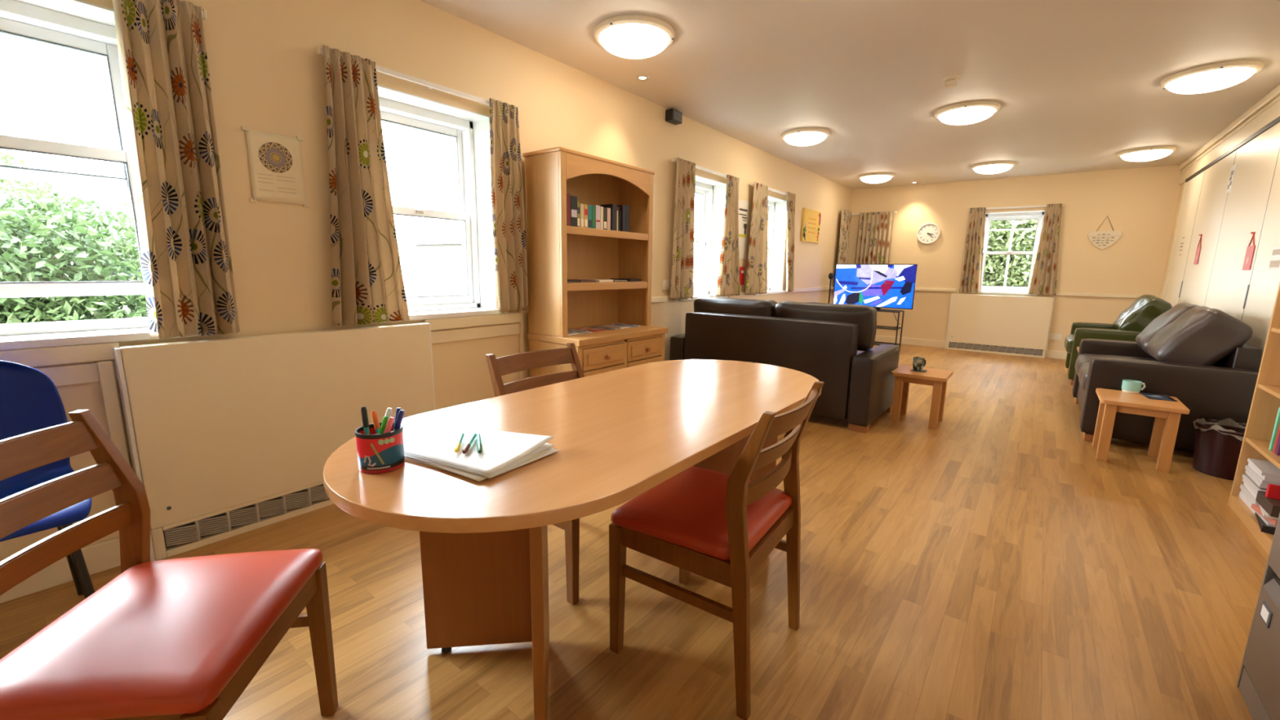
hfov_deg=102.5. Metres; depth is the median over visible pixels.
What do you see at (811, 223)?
picture
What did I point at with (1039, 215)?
window
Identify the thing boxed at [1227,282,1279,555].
bookcase
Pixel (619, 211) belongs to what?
book
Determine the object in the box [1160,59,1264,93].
ceiling light
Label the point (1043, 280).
curtain
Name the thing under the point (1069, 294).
trim
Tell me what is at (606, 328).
magazine
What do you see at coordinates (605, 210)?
book
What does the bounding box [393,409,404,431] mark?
pen
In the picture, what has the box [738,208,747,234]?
print
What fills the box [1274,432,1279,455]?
book
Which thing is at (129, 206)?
tree
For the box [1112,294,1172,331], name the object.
cushion
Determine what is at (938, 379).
side table
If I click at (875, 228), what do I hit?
curtain
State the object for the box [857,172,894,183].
ceiling light
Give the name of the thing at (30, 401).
plastic chair
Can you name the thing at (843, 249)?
curtain
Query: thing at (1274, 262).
paper notice
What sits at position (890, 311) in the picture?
shelf
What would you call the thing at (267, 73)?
wall
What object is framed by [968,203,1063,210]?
rail
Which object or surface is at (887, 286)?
television
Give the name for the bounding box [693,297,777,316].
cushion
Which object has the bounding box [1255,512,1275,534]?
folder
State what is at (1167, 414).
side table
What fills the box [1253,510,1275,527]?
folder
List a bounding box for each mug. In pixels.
[912,356,925,370]
[1121,379,1145,393]
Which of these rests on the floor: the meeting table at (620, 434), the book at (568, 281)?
the meeting table at (620, 434)
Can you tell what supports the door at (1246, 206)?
in the wall at (1183, 184)
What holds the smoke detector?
attached to the ceiling
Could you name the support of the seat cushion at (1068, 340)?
on the armchair at (1134, 319)
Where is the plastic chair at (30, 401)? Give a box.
[0,360,94,599]
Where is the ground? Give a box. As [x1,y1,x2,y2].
[119,281,697,308]
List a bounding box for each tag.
[1193,234,1202,264]
[1242,231,1255,270]
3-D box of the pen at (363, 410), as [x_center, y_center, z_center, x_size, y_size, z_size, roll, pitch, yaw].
[-0.565,0.157,1.064,0.011,0.126,0.016,5,11,22]
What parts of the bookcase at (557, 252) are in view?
panel, panel, cornice, panel, drawer, door, shelf, arched rail, frame, panel, door, drawer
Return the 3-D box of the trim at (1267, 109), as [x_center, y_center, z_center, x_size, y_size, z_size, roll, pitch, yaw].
[2.973,-1.482,1.703,0.045,0.234,11.490,9,13,37]
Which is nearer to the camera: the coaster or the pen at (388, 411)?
the pen at (388, 411)
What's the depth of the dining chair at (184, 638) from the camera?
0.99 m
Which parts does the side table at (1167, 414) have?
leg, leg, leg, leg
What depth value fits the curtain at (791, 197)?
6.51 m
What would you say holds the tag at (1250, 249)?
attached to the door at (1246, 206)
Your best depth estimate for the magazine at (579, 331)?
3.42 m
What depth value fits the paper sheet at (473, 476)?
1.05 m
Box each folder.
[404,456,457,474]
[1245,473,1266,489]
[1250,503,1277,525]
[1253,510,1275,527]
[1255,490,1279,517]
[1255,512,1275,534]
[1258,504,1278,519]
[1265,483,1279,499]
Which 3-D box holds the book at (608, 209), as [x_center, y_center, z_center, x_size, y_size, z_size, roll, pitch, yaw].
[-0.265,-0.966,3.539,0.135,0.150,0.034,9,13,37]
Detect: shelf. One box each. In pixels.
[874,342,897,345]
[876,310,900,312]
[876,326,898,329]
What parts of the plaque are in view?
cord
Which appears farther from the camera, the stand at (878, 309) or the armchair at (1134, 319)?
the stand at (878, 309)
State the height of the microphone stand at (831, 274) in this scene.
1.122 m
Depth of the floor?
1.80 m
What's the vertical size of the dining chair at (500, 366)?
0.825 m
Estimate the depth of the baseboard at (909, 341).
8.07 m
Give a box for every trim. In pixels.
[0,312,524,466]
[518,286,834,312]
[915,287,1159,297]
[1161,180,1186,299]
[1178,84,1279,184]
[1185,115,1279,182]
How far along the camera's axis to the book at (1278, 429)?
2.32 m
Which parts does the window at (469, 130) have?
sash, frame, sash, sill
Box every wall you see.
[0,0,852,561]
[848,164,1182,351]
[1160,182,1184,298]
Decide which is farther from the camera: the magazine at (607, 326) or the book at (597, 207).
the magazine at (607, 326)
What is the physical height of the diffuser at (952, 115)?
0.072 m
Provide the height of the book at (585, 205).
0.152 m
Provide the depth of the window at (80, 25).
1.86 m
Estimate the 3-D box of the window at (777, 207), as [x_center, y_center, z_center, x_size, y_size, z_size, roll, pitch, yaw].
[1.508,-1.402,6.349,0.330,1.155,0.900,9,13,37]
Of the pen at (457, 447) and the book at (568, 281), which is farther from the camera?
the book at (568, 281)
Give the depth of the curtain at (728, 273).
5.27 m
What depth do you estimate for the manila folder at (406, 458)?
1.10 m
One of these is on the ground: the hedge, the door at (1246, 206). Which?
the hedge
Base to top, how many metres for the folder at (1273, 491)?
0.060 m
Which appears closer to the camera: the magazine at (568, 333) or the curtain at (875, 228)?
the magazine at (568, 333)
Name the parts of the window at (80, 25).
sash, sash, sill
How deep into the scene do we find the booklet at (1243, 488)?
2.48 m
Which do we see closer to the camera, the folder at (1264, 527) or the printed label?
the folder at (1264, 527)
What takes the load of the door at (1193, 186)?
in the wall at (1183, 184)
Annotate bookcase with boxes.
[522,146,668,377]
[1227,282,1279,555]
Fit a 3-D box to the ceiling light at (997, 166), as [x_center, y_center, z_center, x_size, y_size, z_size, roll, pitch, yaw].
[4.355,-2.360,6.344,0.464,0.102,0.464,9,13,37]
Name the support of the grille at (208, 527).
attached to the radiator cover at (230, 437)
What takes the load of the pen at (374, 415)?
in the pot
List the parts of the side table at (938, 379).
leg, leg, leg, leg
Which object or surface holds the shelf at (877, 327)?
attached to the stand at (878, 309)
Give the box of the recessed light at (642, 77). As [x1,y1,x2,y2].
[635,75,648,80]
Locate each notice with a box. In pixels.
[739,266,744,284]
[1226,164,1236,193]
[1267,246,1279,269]
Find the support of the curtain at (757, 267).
hanging from the rail at (751, 182)
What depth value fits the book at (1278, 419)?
2.34 m
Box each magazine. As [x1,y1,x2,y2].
[567,328,591,333]
[567,332,577,335]
[575,327,606,332]
[587,325,617,330]
[600,324,630,328]
[610,323,640,327]
[1139,392,1177,401]
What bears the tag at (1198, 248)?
attached to the door at (1213, 195)
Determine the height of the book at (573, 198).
0.188 m
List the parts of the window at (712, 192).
sash, sash, sill, frame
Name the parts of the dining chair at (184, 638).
leg, seat rail, seat, leg, seat rail, leg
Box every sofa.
[669,297,899,433]
[1071,302,1262,450]
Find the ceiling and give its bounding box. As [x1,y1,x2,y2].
[419,0,1279,189]
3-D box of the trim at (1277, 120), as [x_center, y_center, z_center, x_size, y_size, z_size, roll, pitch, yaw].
[2.830,-1.318,1.542,0.032,0.034,11.020,9,13,37]
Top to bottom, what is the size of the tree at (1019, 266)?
3.599 m
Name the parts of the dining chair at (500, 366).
leg, leg, leg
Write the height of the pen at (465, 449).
0.011 m
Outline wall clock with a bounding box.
[916,222,940,244]
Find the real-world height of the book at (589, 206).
0.150 m
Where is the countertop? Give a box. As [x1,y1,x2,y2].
[526,322,668,346]
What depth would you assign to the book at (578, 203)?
3.27 m
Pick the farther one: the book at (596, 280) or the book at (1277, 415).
the book at (596, 280)
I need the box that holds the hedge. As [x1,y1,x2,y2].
[0,180,147,324]
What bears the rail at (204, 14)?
attached to the wall at (267, 73)
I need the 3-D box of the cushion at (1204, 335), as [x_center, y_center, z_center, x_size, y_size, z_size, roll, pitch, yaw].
[3.810,-0.133,3.530,0.423,0.460,0.563,9,13,37]
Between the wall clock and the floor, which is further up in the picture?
the wall clock
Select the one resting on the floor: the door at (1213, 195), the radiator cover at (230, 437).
the radiator cover at (230, 437)
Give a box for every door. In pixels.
[1164,170,1204,306]
[1178,149,1237,306]
[1204,121,1279,320]
[1241,150,1279,371]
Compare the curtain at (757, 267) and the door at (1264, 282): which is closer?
the door at (1264, 282)
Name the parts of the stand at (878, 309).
rail, rail, rail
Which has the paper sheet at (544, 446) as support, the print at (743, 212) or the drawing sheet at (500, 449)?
the drawing sheet at (500, 449)
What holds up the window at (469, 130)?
in the wall at (267, 73)
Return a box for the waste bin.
[1192,417,1246,480]
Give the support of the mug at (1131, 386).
on the side table at (1167, 414)
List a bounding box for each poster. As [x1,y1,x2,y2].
[240,125,310,207]
[652,182,654,231]
[738,199,749,259]
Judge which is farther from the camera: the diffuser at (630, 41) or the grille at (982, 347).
the grille at (982, 347)
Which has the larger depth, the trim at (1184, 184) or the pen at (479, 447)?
the trim at (1184, 184)
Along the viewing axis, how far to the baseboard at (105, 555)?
1.84 m
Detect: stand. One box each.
[827,272,833,303]
[874,307,904,351]
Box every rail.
[201,8,207,20]
[315,44,519,114]
[671,157,739,181]
[749,181,786,195]
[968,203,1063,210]
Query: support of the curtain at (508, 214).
hanging from the rail at (319, 50)
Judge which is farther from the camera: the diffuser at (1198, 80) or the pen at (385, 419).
the diffuser at (1198, 80)
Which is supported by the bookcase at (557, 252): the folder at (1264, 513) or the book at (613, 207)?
the book at (613, 207)
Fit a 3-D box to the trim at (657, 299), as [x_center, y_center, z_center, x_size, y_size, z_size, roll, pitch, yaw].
[-0.045,-0.488,4.252,0.028,0.050,11.490,9,13,37]
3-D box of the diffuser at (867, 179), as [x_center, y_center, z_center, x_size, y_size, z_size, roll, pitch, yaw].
[3.290,-2.507,7.160,0.396,0.072,0.396,9,13,37]
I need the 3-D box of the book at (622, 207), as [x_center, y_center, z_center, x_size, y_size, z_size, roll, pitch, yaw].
[-0.170,-1.000,3.644,0.150,0.182,0.034,9,13,37]
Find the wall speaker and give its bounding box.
[665,108,682,124]
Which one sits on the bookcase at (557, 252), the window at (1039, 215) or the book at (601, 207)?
the book at (601, 207)
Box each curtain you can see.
[112,0,239,338]
[322,44,409,325]
[489,97,528,312]
[670,157,695,300]
[715,174,740,297]
[745,182,768,294]
[786,191,795,292]
[837,208,851,263]
[855,211,893,263]
[959,207,986,293]
[1027,203,1062,295]
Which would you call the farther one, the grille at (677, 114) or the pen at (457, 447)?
the grille at (677, 114)
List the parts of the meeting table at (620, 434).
leg, leg, leg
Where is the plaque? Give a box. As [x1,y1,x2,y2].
[1087,216,1121,249]
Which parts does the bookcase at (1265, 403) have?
shelf, shelf, shelf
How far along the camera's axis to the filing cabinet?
1.35 m
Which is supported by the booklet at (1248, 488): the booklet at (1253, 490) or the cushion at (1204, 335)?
the booklet at (1253, 490)
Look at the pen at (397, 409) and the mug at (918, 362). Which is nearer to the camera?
the pen at (397, 409)
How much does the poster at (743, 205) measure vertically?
0.620 m
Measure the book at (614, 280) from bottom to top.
0.012 m
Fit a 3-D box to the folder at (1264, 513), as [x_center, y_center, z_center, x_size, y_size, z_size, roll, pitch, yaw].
[2.870,0.678,2.232,0.230,0.012,0.220,-9,14,-43]
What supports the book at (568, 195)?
on the bookcase at (557, 252)
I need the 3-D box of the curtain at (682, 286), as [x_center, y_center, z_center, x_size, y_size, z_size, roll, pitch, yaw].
[0.404,-1.155,4.620,0.058,1.217,0.386,9,13,37]
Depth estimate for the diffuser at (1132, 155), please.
5.43 m
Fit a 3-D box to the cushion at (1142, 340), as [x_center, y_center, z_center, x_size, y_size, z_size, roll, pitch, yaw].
[4.158,-0.205,3.975,0.426,0.462,0.562,9,13,37]
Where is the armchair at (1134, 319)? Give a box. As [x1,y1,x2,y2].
[1064,294,1172,385]
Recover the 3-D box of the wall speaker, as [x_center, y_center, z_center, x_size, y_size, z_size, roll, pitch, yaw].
[0.287,-2.052,4.332,0.078,0.090,0.150,9,13,37]
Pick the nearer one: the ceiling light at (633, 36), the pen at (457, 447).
the pen at (457, 447)
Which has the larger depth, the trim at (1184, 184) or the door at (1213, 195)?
the trim at (1184, 184)
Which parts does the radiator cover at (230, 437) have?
edge trim, edge trim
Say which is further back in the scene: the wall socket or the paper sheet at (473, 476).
the wall socket
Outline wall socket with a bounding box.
[1048,333,1062,340]
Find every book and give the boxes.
[566,193,570,226]
[567,279,595,282]
[567,280,579,282]
[570,195,577,226]
[577,201,580,226]
[579,279,613,282]
[580,204,584,227]
[584,204,587,227]
[587,204,591,228]
[591,205,595,228]
[592,204,599,229]
[597,204,617,231]
[600,206,603,229]
[603,207,607,229]
[607,208,610,230]
[610,278,641,281]
[612,279,626,281]
[617,204,626,231]
[617,209,621,231]
[624,204,629,231]
[1268,407,1279,449]
[1270,411,1279,451]
[1272,422,1279,453]
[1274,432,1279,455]
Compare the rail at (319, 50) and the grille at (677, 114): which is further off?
the grille at (677, 114)
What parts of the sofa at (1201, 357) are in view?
seat, arm, arm, frame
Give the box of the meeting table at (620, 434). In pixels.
[322,359,822,719]
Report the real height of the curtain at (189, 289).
1.230 m
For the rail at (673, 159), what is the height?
0.034 m
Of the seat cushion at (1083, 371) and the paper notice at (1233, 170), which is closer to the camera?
the seat cushion at (1083, 371)
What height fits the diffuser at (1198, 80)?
0.072 m
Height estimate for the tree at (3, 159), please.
3.182 m
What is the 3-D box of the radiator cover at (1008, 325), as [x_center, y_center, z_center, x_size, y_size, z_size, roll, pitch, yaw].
[5.172,-0.513,7.440,1.218,0.840,0.075,9,13,37]
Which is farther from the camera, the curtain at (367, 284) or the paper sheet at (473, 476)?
the curtain at (367, 284)
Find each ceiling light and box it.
[593,13,675,58]
[781,127,830,146]
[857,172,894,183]
[934,101,1000,124]
[970,160,1015,173]
[1117,146,1177,161]
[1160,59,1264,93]
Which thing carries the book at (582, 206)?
on the bookcase at (557, 252)
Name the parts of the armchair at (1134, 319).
arm, arm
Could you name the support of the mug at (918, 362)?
on the coaster
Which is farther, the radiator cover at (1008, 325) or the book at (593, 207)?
the radiator cover at (1008, 325)
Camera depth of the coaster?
3.97 m
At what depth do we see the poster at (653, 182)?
4.32 m
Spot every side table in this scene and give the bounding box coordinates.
[890,365,953,429]
[1092,387,1189,472]
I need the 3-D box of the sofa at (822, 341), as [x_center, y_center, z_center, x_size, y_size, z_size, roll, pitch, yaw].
[1.218,-0.070,4.459,1.735,0.901,0.897,9,13,37]
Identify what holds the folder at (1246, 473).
on the booklet at (1245, 477)
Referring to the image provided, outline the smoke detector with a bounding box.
[942,75,960,88]
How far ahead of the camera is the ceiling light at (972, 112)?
4.11 m
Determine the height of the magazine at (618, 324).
0.006 m
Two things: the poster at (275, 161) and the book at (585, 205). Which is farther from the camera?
the book at (585, 205)
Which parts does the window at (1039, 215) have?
sill, sash, sash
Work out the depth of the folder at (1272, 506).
2.25 m
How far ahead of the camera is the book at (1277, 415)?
2.35 m
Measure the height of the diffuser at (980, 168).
0.072 m
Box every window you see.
[0,0,201,351]
[377,84,507,323]
[678,174,728,300]
[753,195,786,295]
[968,209,1045,295]
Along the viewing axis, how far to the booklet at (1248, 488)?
2.48 m
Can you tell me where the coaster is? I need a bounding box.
[911,368,927,372]
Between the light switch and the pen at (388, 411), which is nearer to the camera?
the pen at (388, 411)
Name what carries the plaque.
attached to the wall at (1141, 203)
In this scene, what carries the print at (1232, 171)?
attached to the paper notice at (1233, 170)
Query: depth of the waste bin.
2.99 m
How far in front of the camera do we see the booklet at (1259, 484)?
2.41 m
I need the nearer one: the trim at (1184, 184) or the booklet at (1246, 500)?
the booklet at (1246, 500)
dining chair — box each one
[0,409,337,719]
[485,342,584,604]
[608,381,824,719]
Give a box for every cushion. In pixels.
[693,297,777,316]
[773,300,876,351]
[1064,333,1074,354]
[1075,353,1159,376]
[1078,361,1089,391]
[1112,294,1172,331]
[1135,302,1199,355]
[1146,306,1253,365]
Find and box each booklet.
[1238,491,1255,514]
[1240,484,1258,504]
[1240,489,1253,503]
[1242,474,1266,492]
[1242,478,1257,495]
[1243,482,1256,498]
[1244,465,1279,485]
[1244,469,1267,488]
[1247,457,1279,478]
[1248,462,1279,483]
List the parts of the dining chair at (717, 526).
leg, seat rail, leg, seat, leg, seat rail, leg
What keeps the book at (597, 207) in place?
on the bookcase at (557, 252)
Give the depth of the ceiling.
3.38 m
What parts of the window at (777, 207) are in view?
sash, sill, frame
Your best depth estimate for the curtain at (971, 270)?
7.49 m
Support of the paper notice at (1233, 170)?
attached to the door at (1246, 206)
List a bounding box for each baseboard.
[0,537,120,603]
[874,335,1066,359]
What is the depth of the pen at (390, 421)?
1.04 m
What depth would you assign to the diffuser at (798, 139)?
4.93 m
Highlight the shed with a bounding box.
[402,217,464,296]
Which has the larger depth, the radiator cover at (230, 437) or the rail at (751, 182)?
the rail at (751, 182)
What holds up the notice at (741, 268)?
attached to the wall at (267, 73)
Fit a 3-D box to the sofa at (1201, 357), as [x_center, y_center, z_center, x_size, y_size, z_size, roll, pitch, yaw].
[3.863,0.050,3.885,0.828,0.945,1.480,9,13,37]
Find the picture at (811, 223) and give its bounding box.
[800,208,821,243]
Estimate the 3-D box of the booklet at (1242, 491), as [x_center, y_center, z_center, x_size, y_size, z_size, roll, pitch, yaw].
[3.026,0.683,2.417,0.210,0.017,0.250,8,13,36]
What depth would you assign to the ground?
33.60 m
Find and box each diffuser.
[600,23,668,58]
[784,132,826,146]
[860,175,891,183]
[938,106,995,124]
[973,164,1012,173]
[1120,149,1172,161]
[1166,67,1254,93]
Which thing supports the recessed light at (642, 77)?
in the ceiling
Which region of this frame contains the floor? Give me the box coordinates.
[0,344,1268,719]
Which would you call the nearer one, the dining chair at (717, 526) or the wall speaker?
the dining chair at (717, 526)
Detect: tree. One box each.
[0,148,60,224]
[111,201,139,310]
[982,219,1037,286]
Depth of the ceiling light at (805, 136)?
4.91 m
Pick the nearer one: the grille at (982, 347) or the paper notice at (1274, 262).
the paper notice at (1274, 262)
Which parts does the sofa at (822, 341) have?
arm, frame, arm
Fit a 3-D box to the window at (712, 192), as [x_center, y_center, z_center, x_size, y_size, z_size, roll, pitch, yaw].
[0.540,-1.197,5.123,0.330,1.155,0.910,9,13,37]
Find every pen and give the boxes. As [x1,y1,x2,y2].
[360,406,369,434]
[371,410,380,434]
[378,416,388,433]
[383,416,394,433]
[384,407,391,417]
[393,407,400,428]
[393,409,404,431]
[453,432,464,453]
[462,433,476,453]
[476,433,482,453]
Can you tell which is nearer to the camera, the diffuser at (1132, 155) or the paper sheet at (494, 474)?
the paper sheet at (494, 474)
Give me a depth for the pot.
1.04 m
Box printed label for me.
[1177,234,1186,257]
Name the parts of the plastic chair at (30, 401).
leg, leg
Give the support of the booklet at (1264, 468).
on the booklet at (1264, 477)
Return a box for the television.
[832,263,917,309]
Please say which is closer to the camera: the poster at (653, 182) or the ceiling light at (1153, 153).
the poster at (653, 182)
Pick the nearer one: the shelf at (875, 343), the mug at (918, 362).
the mug at (918, 362)
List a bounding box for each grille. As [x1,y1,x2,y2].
[162,484,329,548]
[673,110,681,121]
[948,342,1043,355]
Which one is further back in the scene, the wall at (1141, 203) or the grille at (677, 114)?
the wall at (1141, 203)
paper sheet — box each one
[404,443,553,475]
[404,445,553,477]
[414,449,548,481]
[487,447,559,479]
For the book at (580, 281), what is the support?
on the bookcase at (557, 252)
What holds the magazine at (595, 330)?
on the bookcase at (557, 252)
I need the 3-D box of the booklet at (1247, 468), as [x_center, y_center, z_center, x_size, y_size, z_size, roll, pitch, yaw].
[3.028,0.560,2.402,0.210,0.018,0.235,8,13,36]
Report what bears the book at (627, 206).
on the bookcase at (557, 252)
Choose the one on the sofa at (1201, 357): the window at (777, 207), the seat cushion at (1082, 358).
the seat cushion at (1082, 358)
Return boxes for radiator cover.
[113,322,435,561]
[945,293,1054,358]
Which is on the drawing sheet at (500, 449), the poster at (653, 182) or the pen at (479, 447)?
the pen at (479, 447)
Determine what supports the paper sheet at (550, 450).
on the manila folder at (406, 458)
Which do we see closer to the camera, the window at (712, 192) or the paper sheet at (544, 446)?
the paper sheet at (544, 446)
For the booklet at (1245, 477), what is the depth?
2.47 m
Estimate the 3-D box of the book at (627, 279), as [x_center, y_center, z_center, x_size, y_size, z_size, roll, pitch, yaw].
[-0.104,-0.594,3.811,0.190,0.018,0.130,9,13,37]
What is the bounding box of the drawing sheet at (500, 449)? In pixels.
[404,423,554,474]
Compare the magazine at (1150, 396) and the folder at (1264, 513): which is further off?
the magazine at (1150, 396)
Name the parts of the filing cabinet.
drawer, drawer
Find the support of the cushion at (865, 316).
on the sofa at (822, 341)
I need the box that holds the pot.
[354,422,404,473]
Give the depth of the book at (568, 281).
3.26 m
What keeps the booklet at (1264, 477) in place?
on the booklet at (1247, 468)
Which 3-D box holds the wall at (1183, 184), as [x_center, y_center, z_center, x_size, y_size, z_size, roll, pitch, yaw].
[3.093,-0.362,1.796,0.300,2.470,12.090,9,13,37]
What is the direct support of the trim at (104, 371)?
attached to the wall at (267, 73)
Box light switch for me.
[662,280,671,289]
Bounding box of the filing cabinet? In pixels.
[1236,513,1279,719]
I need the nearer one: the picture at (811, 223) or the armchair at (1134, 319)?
the armchair at (1134, 319)
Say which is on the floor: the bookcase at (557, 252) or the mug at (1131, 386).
the bookcase at (557, 252)
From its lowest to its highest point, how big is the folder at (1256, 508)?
0.020 m
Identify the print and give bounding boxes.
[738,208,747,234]
[1226,169,1234,189]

